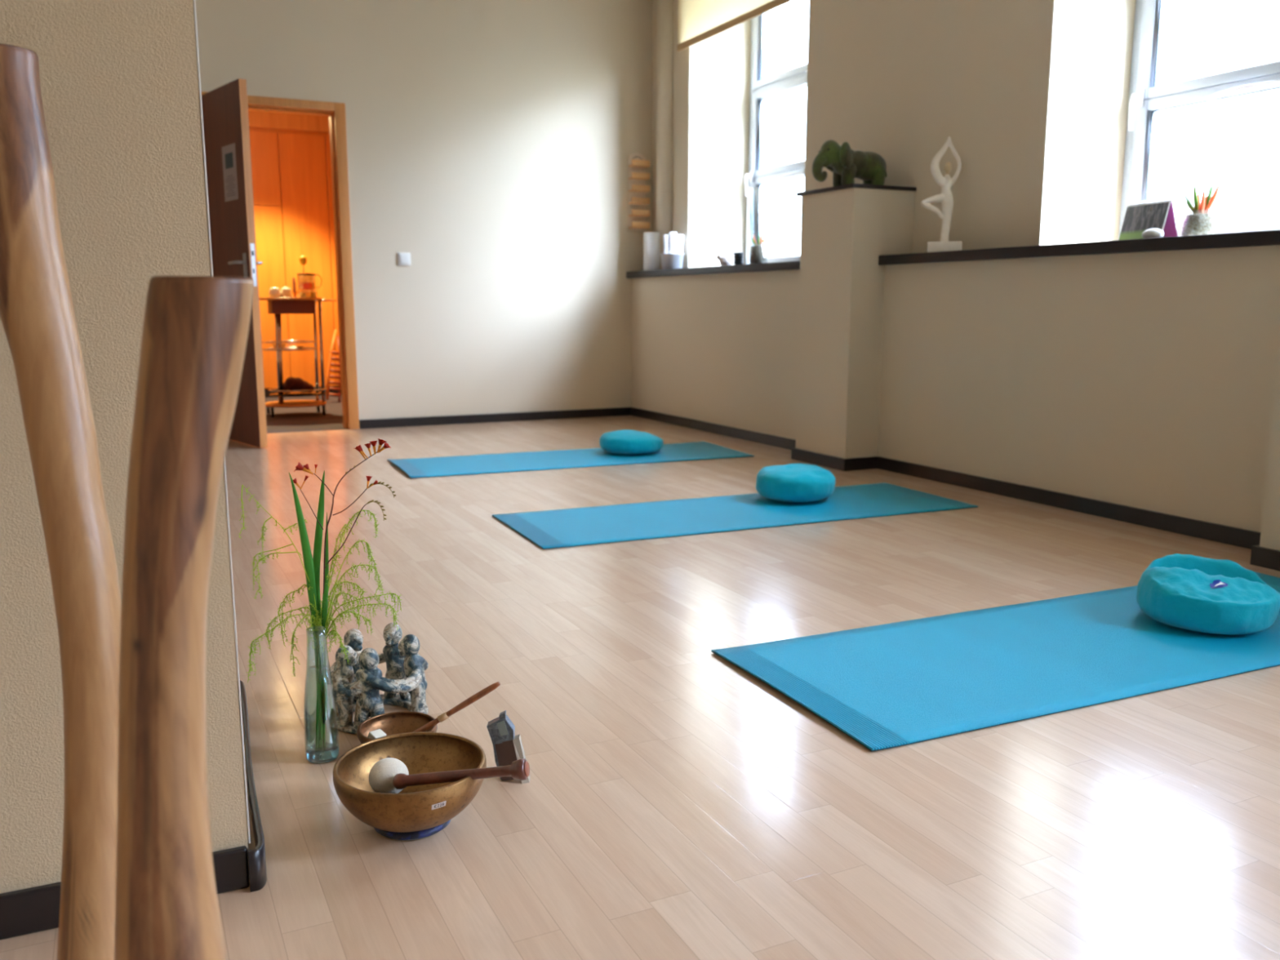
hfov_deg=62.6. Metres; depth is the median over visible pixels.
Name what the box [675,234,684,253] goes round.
paper roll
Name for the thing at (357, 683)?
figurine
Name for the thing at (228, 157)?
picture
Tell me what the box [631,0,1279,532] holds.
wall
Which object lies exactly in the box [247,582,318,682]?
fern
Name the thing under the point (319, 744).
stems
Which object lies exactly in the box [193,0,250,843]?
trim
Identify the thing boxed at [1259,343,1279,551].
wall pillar
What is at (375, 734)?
wooden block
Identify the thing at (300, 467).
stem
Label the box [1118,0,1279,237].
window
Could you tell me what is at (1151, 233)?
pebble
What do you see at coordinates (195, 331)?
post
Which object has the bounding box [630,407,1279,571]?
baseboard
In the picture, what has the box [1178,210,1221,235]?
glass pot
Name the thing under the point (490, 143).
wall
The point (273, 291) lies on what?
cup
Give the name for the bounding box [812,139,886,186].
elephant figurine
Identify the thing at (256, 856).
baseboard
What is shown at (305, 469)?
flower
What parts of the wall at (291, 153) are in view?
door, door, cornice, handle, door, panel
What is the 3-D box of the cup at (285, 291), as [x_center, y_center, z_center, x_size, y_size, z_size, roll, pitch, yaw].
[-2.536,-1.344,7.547,0.084,0.070,0.084,-5,11,-26]
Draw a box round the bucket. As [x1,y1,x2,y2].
[659,253,684,269]
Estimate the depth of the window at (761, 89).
7.06 m
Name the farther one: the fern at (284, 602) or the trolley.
the trolley
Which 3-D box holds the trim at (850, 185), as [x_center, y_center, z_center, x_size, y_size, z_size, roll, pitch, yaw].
[1.062,-1.423,5.200,0.378,0.018,0.464,-5,11,-26]
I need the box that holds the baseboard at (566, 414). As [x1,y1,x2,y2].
[359,407,630,428]
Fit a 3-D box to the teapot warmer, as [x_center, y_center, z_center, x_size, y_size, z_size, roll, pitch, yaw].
[-2.431,-1.358,7.688,0.146,0.050,0.146,-5,11,-26]
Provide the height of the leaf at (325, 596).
0.366 m
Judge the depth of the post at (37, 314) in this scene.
1.09 m
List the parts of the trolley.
leg, leg, shelf rail, shelf rail, drawer, board, tray rail, leg, leg, push handle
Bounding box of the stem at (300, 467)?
[289,438,395,724]
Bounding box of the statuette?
[920,136,961,252]
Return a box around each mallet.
[368,757,529,793]
[413,681,500,732]
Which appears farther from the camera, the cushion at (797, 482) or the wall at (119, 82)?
the cushion at (797, 482)
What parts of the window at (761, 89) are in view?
handle, sash, sash, sash, handle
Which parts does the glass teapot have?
plunger knob, lid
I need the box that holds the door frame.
[198,91,359,429]
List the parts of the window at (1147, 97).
frame, handle, sash, sash, handle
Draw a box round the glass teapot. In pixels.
[297,255,322,290]
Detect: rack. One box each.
[325,328,341,402]
[628,152,649,231]
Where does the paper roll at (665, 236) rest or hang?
in the bucket
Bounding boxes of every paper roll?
[663,234,668,253]
[668,231,676,253]
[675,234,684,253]
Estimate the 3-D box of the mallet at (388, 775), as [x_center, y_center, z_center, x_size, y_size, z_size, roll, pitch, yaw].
[-0.296,0.454,1.602,0.266,0.086,0.066,3,10,20]
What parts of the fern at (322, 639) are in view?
stem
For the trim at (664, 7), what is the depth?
7.19 m
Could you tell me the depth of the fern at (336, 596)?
1.88 m
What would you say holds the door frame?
attached to the wall at (490, 143)
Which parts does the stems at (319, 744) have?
stem, stem, stem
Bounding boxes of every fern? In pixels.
[238,484,318,635]
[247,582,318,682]
[304,595,337,660]
[324,509,383,626]
[324,580,401,663]
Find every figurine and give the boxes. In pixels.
[326,622,428,734]
[715,251,734,265]
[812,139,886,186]
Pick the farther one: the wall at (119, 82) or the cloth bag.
the cloth bag
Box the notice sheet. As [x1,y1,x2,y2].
[222,142,238,201]
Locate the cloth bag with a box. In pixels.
[283,377,314,393]
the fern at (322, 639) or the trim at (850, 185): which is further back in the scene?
the trim at (850, 185)
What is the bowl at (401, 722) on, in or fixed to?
on the floor
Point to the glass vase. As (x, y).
(327, 753)
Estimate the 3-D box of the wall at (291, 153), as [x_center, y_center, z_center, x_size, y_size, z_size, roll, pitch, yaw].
[-3.666,-1.905,8.825,2.340,2.460,0.073,-5,11,-26]
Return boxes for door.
[199,78,267,447]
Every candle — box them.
[299,293,306,297]
[310,293,316,297]
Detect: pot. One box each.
[733,252,743,265]
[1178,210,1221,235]
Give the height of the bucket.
0.107 m
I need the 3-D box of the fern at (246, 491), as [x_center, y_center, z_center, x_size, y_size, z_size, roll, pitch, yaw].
[-0.646,0.148,1.880,0.140,0.277,0.057,0,9,-2]
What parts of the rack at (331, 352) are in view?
short rail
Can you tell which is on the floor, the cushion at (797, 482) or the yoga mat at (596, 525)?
the yoga mat at (596, 525)
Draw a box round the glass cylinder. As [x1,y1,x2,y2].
[746,186,765,264]
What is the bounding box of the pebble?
[1142,228,1164,238]
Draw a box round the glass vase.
[303,626,339,763]
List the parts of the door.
handle, lock plate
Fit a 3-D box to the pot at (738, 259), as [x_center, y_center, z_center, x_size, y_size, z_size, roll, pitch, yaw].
[0.618,-1.383,6.610,0.068,0.091,0.068,-5,11,-26]
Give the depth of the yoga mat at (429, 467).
5.49 m
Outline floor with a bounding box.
[0,394,1279,959]
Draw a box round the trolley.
[258,297,336,417]
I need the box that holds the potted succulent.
[1178,184,1221,235]
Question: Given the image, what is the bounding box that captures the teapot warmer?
[296,290,317,297]
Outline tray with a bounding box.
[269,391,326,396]
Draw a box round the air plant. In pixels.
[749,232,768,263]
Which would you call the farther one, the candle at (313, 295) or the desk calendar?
the candle at (313, 295)
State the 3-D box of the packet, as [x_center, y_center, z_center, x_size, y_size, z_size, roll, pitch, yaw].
[-0.226,0.455,1.804,0.084,0.114,0.043,2,10,13]
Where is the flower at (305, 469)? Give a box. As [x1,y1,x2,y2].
[302,467,313,474]
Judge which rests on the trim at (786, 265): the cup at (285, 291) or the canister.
the canister
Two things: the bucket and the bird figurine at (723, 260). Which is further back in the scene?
the bucket
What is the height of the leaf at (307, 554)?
0.476 m
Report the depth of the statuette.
4.73 m
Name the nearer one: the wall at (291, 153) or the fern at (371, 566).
the fern at (371, 566)
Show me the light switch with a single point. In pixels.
(403, 259)
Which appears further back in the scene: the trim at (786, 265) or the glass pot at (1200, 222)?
the trim at (786, 265)
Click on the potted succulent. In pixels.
(1201, 222)
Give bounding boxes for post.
[0,43,121,959]
[114,275,253,959]
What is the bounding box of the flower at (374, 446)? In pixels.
[372,445,376,454]
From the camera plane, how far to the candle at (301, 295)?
7.65 m
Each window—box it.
[744,12,807,263]
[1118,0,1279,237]
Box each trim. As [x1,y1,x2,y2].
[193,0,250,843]
[626,260,799,278]
[656,0,673,269]
[796,183,916,196]
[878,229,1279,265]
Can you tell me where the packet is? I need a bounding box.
[486,710,530,783]
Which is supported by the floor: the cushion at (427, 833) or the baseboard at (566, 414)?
the cushion at (427, 833)
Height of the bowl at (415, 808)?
0.092 m
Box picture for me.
[224,151,233,168]
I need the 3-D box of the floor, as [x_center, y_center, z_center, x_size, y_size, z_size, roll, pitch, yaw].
[-0.330,0.389,2.847,6.420,0.100,14.420,-5,11,-26]
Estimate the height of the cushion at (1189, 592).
0.150 m
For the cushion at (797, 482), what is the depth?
4.23 m
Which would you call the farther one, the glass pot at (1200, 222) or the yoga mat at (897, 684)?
the glass pot at (1200, 222)
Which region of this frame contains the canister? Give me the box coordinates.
[643,231,659,271]
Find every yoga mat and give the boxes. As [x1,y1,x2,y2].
[387,440,754,477]
[492,482,977,549]
[711,571,1279,751]
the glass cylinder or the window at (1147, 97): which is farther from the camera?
the glass cylinder
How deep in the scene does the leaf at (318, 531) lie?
1.90 m
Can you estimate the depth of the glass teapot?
7.63 m
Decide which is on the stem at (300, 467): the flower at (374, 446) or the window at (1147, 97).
the flower at (374, 446)
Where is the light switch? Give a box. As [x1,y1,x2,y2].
[397,252,410,265]
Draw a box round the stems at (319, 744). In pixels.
[315,640,325,748]
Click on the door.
(224, 108)
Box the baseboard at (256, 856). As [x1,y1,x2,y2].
[237,680,266,892]
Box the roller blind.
[676,0,792,52]
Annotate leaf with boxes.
[288,472,322,740]
[312,470,324,732]
[321,511,328,719]
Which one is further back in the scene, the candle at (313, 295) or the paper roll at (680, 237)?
the candle at (313, 295)
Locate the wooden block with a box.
[367,728,386,738]
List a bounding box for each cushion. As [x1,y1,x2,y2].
[373,819,450,839]
[599,429,663,454]
[755,462,835,502]
[1136,553,1279,635]
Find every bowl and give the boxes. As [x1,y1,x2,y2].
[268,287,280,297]
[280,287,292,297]
[333,731,486,832]
[356,711,437,743]
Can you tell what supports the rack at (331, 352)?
on the floor
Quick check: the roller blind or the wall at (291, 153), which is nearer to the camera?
the roller blind
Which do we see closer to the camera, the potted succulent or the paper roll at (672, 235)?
the potted succulent
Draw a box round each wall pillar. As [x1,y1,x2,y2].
[795,187,915,458]
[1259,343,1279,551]
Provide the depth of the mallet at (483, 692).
1.89 m
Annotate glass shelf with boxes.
[266,347,313,349]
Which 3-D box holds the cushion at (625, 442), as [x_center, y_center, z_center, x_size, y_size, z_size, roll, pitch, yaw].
[-0.046,-0.210,5.725,0.347,0.123,0.350,0,9,0]
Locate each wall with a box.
[0,0,249,939]
[192,0,653,419]
[248,110,338,397]
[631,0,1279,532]
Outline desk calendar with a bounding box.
[1118,197,1177,239]
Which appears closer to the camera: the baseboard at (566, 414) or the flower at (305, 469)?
the flower at (305, 469)
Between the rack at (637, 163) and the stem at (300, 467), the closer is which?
the stem at (300, 467)

